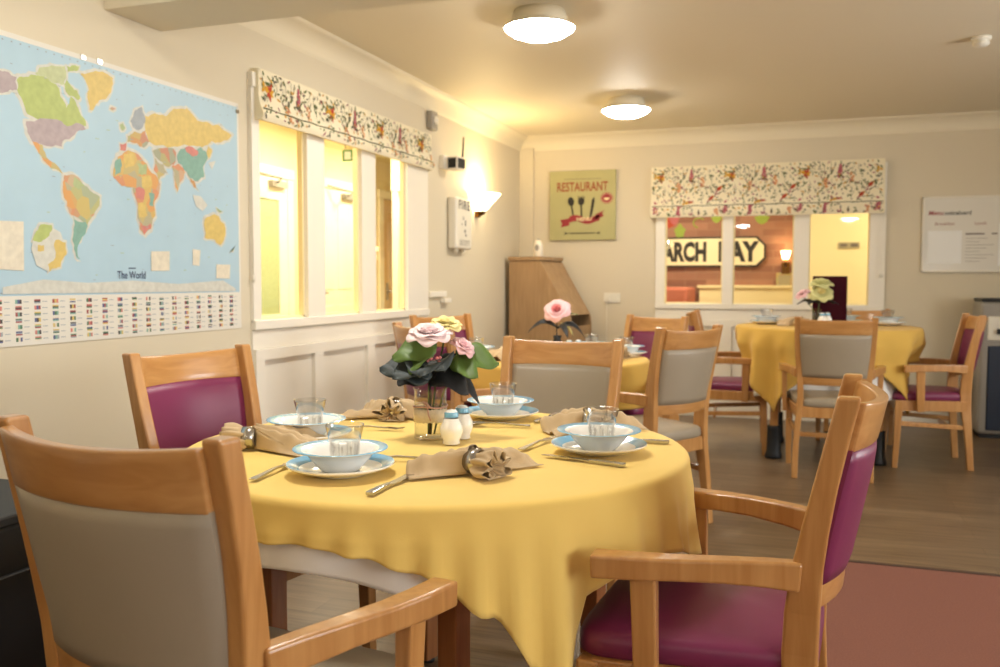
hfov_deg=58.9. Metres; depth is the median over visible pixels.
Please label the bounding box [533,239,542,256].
air freshener
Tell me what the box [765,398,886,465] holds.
dining table
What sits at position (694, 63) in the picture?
ceiling
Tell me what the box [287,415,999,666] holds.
floor
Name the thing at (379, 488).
table knife
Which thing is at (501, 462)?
napkin
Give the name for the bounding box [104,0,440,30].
ceiling beam
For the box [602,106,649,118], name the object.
diffuser
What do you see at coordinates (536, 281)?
cabinet
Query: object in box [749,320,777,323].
dinner plate
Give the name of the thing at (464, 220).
print
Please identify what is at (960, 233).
whiteboard
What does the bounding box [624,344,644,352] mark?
soup bowl
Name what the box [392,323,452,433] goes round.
rose
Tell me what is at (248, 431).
napkin ring
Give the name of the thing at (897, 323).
dinner plate
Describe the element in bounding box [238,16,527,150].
trim
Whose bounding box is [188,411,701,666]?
tablecloth
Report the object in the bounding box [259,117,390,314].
wall
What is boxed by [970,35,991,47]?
smoke detector
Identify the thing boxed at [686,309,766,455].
armchair
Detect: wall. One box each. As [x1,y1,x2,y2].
[0,0,519,478]
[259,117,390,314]
[534,129,999,388]
[667,215,792,301]
[809,213,867,303]
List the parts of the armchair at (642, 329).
leg, seat, backrest, seat frame, crest rail, leg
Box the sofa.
[666,286,695,301]
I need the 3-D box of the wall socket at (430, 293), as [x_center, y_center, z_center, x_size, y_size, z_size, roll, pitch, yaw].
[-0.436,-0.264,6.412,0.038,0.085,0.360,1,4,19]
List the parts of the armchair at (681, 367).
arm, leg, seat, rail, backrest, seat frame, crest rail, leg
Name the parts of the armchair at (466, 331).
leg, crest rail, backrest, seat, leg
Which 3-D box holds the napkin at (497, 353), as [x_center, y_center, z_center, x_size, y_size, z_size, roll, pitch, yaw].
[0.007,0.104,4.765,0.333,0.066,0.193,1,3,9]
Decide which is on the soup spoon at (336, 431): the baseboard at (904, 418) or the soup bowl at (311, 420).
the soup bowl at (311, 420)
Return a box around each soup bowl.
[266,412,345,434]
[292,439,387,472]
[467,395,533,415]
[557,422,640,450]
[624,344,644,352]
[752,315,781,320]
[847,315,860,319]
[873,316,903,322]
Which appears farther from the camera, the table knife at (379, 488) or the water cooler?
the water cooler
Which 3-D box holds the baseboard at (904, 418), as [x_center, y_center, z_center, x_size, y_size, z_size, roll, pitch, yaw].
[2.991,0.680,7.367,5.934,0.140,0.018,1,4,19]
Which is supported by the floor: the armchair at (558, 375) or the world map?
the armchair at (558, 375)
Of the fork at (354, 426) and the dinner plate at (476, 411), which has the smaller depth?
the fork at (354, 426)
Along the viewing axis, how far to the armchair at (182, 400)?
2.71 m
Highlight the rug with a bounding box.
[826,562,999,666]
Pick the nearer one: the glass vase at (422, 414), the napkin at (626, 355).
the glass vase at (422, 414)
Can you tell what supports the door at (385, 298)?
in the wall at (277, 144)
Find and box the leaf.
[380,351,479,433]
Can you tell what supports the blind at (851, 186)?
attached to the window at (801, 241)
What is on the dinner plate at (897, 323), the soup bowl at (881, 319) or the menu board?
the soup bowl at (881, 319)
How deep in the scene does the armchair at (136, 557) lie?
1.22 m
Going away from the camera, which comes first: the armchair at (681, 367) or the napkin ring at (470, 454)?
the napkin ring at (470, 454)
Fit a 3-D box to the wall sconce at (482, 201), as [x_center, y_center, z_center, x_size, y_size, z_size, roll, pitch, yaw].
[-0.104,-1.026,7.101,0.215,0.187,0.349,1,4,19]
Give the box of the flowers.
[667,215,768,236]
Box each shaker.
[440,409,462,444]
[455,405,472,439]
[818,313,826,320]
[825,312,831,320]
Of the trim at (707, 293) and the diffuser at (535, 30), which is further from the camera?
the trim at (707, 293)
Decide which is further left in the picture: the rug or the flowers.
the flowers
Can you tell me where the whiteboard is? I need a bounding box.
[920,195,999,272]
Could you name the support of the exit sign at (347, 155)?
hanging from the ceiling
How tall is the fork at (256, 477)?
0.010 m
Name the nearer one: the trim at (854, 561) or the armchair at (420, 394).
the trim at (854, 561)
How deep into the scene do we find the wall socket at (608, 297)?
7.99 m
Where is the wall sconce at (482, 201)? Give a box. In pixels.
[470,192,500,217]
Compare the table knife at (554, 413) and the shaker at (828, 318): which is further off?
the shaker at (828, 318)
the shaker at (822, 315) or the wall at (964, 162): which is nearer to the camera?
the shaker at (822, 315)
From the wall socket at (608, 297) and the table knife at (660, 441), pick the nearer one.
the table knife at (660, 441)
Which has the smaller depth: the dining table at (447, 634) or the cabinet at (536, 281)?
the dining table at (447, 634)
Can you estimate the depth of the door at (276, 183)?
7.38 m
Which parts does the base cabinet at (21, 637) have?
door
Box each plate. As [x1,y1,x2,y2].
[285,453,394,478]
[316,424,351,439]
[468,406,538,420]
[551,435,646,456]
[631,350,646,354]
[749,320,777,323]
[838,242,859,247]
[878,321,905,325]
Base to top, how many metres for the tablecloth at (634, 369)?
0.281 m
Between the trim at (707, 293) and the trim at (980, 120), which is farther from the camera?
the trim at (707, 293)
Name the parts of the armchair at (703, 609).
leg, arm, seat frame, seat, arm, leg, rail, leg, backrest, crest rail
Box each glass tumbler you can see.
[293,397,325,423]
[325,421,363,455]
[489,382,516,403]
[584,406,618,435]
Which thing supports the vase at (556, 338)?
on the tablecloth at (634, 369)
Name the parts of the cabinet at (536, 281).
door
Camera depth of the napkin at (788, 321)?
6.06 m
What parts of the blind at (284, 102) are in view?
pull cord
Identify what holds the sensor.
attached to the wall at (76, 392)
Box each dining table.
[262,568,605,666]
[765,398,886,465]
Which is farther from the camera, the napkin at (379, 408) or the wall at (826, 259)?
the wall at (826, 259)
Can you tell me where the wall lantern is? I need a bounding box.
[781,251,790,273]
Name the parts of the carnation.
stem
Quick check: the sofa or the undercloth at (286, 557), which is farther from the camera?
the sofa
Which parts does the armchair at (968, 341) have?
leg, leg, seat, seat frame, arm, arm, leg, backrest, leg, crest rail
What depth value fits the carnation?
2.37 m
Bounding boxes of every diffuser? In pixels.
[504,18,574,42]
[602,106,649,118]
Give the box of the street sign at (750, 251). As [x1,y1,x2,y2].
[667,236,765,266]
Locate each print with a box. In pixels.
[460,216,469,245]
[550,169,615,240]
[778,275,790,284]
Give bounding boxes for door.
[260,163,294,316]
[325,177,353,312]
[377,189,392,309]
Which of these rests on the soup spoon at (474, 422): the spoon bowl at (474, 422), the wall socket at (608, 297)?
the spoon bowl at (474, 422)
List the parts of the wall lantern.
lamp shade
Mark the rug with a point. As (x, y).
(880, 615)
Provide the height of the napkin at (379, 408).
0.068 m
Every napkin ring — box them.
[241,426,254,448]
[462,448,487,473]
[582,410,592,421]
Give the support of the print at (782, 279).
attached to the framed picture at (781, 279)
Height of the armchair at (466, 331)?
0.973 m
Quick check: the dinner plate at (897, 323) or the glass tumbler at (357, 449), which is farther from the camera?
the dinner plate at (897, 323)
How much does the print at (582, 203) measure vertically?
0.624 m
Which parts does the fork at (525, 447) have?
handle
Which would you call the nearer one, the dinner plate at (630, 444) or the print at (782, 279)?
the dinner plate at (630, 444)
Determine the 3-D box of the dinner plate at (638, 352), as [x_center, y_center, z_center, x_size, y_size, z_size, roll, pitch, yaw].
[0.718,0.113,5.037,0.236,0.024,0.236,1,4,19]
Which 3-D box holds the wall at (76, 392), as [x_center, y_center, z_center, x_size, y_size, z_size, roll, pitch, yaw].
[-2.153,-0.177,1.702,0.120,2.500,14.220,1,4,19]
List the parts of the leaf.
stem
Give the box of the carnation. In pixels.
[430,315,462,424]
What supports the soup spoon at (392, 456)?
on the tablecloth at (517, 547)
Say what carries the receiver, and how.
attached to the wall at (76, 392)
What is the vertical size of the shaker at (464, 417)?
0.090 m
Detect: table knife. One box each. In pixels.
[366,474,413,495]
[534,411,560,421]
[541,454,625,466]
[642,439,668,443]
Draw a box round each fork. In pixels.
[249,463,285,480]
[347,425,404,429]
[518,435,559,449]
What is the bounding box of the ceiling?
[261,0,999,135]
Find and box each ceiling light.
[503,3,575,42]
[601,95,650,118]
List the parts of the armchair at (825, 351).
arm, leg, leg, seat frame, seat, rail, backrest, crest rail, leg, arm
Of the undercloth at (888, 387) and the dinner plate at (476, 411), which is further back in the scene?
the undercloth at (888, 387)
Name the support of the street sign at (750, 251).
attached to the brick wall at (776, 233)
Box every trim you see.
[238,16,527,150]
[391,159,399,308]
[520,148,533,256]
[522,110,999,150]
[697,285,791,302]
[849,560,999,576]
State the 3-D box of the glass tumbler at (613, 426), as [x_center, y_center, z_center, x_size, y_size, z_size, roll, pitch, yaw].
[0.251,0.231,2.192,0.086,0.092,0.086,1,4,19]
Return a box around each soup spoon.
[390,455,417,458]
[473,421,530,426]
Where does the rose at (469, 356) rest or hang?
in the glass vase at (422, 414)
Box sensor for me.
[427,110,438,130]
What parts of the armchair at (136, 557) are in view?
leg, rail, crest rail, backrest, leg, seat, arm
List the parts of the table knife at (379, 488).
handle, blade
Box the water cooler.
[971,298,999,438]
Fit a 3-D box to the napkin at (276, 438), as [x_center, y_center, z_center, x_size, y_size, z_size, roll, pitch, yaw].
[-0.554,0.253,2.250,0.274,0.063,0.249,1,4,17]
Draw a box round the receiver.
[439,137,464,170]
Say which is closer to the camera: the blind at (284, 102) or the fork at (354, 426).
the fork at (354, 426)
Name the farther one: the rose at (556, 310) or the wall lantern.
the wall lantern
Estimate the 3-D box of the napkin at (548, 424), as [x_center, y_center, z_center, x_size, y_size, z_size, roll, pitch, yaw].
[0.248,0.239,2.518,0.293,0.063,0.187,-1,4,-23]
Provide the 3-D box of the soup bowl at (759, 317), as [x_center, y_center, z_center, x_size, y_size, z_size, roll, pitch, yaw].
[1.899,-0.101,6.311,0.207,0.050,0.207,1,4,19]
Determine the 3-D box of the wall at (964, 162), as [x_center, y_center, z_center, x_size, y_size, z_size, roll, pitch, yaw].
[3.016,-0.502,7.362,5.934,2.500,0.120,1,4,19]
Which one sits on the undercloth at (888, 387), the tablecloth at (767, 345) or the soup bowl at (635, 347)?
the tablecloth at (767, 345)
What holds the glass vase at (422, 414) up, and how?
on the tablecloth at (517, 547)
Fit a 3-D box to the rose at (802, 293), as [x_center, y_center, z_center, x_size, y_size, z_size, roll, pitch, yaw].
[2.112,-0.189,6.150,0.134,0.236,0.094,3,4,41]
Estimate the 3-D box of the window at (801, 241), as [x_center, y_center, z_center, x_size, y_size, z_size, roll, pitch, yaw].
[2.277,-0.340,7.602,1.876,2.153,0.130,1,4,19]
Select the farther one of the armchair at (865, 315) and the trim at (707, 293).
the trim at (707, 293)
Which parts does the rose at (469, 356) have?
stem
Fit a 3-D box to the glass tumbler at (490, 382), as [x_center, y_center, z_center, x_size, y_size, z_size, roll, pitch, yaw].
[0.009,0.199,2.735,0.086,0.092,0.086,1,4,19]
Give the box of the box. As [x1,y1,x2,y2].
[448,196,470,251]
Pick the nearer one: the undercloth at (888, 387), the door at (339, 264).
the undercloth at (888, 387)
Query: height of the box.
0.405 m
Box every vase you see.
[413,387,447,439]
[553,335,560,340]
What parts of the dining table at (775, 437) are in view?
leg, leg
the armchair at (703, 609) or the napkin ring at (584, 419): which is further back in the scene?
the napkin ring at (584, 419)
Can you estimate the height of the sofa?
1.140 m
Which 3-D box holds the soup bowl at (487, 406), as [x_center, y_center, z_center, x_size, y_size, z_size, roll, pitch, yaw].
[0.002,0.228,2.727,0.207,0.050,0.207,1,4,19]
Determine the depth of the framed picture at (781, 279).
9.11 m
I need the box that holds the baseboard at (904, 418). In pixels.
[902,411,961,424]
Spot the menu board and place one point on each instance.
(837, 312)
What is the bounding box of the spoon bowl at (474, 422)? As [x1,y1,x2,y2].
[473,421,483,424]
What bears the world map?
attached to the wall at (76, 392)
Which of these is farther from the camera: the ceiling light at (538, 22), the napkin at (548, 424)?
the ceiling light at (538, 22)
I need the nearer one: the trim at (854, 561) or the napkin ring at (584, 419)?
the napkin ring at (584, 419)
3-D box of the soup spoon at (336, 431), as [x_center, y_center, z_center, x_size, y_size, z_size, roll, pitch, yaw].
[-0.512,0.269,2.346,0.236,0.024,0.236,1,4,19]
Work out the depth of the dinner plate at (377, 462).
1.94 m
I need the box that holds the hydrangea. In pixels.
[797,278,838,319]
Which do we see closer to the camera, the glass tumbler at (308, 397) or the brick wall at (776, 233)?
the glass tumbler at (308, 397)
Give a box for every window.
[247,71,429,423]
[655,162,887,421]
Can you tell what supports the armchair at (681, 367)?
on the floor
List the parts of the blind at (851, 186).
pull cord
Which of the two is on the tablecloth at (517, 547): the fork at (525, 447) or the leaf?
the fork at (525, 447)
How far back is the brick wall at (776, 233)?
9.26 m
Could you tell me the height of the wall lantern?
0.230 m
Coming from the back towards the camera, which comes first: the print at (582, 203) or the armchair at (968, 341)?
the print at (582, 203)
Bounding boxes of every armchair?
[0,414,457,666]
[122,344,376,649]
[392,322,499,409]
[409,313,473,406]
[500,336,624,590]
[576,373,888,666]
[619,314,688,420]
[619,324,722,523]
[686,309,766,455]
[779,316,885,482]
[816,309,893,444]
[883,313,987,470]
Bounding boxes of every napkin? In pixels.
[219,422,326,456]
[342,396,423,420]
[406,444,543,479]
[489,346,501,359]
[539,407,648,436]
[623,347,638,358]
[777,316,809,325]
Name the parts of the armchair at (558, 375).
leg, backrest, crest rail, leg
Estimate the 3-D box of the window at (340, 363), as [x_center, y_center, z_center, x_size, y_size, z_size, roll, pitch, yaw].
[-0.895,-0.217,5.260,0.130,2.173,2.086,1,4,19]
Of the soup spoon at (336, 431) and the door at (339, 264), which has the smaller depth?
the soup spoon at (336, 431)
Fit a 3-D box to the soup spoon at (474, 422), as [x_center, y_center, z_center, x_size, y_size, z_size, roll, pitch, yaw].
[-0.009,0.262,2.569,0.195,0.011,0.045,1,3,9]
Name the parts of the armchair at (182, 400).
leg, crest rail, backrest, leg, seat frame, leg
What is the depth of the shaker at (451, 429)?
2.27 m
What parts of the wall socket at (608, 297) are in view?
plate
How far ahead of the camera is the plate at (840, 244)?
8.53 m
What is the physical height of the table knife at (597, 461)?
0.009 m
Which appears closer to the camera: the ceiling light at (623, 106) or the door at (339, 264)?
the ceiling light at (623, 106)
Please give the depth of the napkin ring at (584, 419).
2.48 m
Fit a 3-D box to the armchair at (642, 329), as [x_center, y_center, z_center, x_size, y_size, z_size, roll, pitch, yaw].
[0.791,0.383,5.285,0.579,0.973,0.637,-3,4,-41]
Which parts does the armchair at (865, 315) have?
leg, leg, crest rail, leg, leg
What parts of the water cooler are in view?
lid, door, dispenser panel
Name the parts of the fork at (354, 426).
handle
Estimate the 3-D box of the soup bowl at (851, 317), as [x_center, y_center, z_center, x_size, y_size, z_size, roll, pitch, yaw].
[2.524,-0.109,6.464,0.207,0.050,0.207,1,4,19]
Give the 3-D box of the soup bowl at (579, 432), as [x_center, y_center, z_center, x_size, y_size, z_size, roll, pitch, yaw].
[0.244,0.260,2.183,0.207,0.050,0.207,1,4,19]
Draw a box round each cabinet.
[0,479,45,666]
[508,256,591,341]
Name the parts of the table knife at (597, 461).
blade, handle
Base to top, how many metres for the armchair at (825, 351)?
0.973 m
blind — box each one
[250,68,434,281]
[650,158,885,277]
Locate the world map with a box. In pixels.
[0,29,241,346]
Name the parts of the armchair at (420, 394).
leg, crest rail, backrest, rail, leg, arm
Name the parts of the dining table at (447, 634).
leg, leg, leg, leg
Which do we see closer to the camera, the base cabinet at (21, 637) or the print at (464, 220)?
the base cabinet at (21, 637)
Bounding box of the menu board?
[812,276,847,320]
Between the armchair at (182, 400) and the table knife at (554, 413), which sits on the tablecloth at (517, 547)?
the table knife at (554, 413)
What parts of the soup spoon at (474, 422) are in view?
handle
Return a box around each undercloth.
[258,543,427,594]
[754,377,895,400]
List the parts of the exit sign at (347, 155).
sign panel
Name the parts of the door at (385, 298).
handle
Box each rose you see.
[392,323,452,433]
[433,337,498,433]
[528,299,584,337]
[795,289,814,319]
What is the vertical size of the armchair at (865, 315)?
0.973 m
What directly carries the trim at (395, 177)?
attached to the wall at (277, 144)
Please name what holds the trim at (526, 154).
attached to the wall at (964, 162)
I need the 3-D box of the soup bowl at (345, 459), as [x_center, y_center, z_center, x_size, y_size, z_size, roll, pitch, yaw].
[-0.349,0.273,1.939,0.207,0.050,0.207,1,4,19]
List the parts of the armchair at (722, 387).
crest rail, backrest, leg, leg, arm, seat, arm, seat frame, leg, leg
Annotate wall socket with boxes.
[428,291,450,302]
[604,293,619,341]
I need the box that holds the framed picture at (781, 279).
[776,273,791,284]
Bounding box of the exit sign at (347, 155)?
[342,145,352,160]
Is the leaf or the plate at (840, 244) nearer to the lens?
the leaf
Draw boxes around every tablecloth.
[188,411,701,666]
[471,350,648,409]
[735,323,925,413]

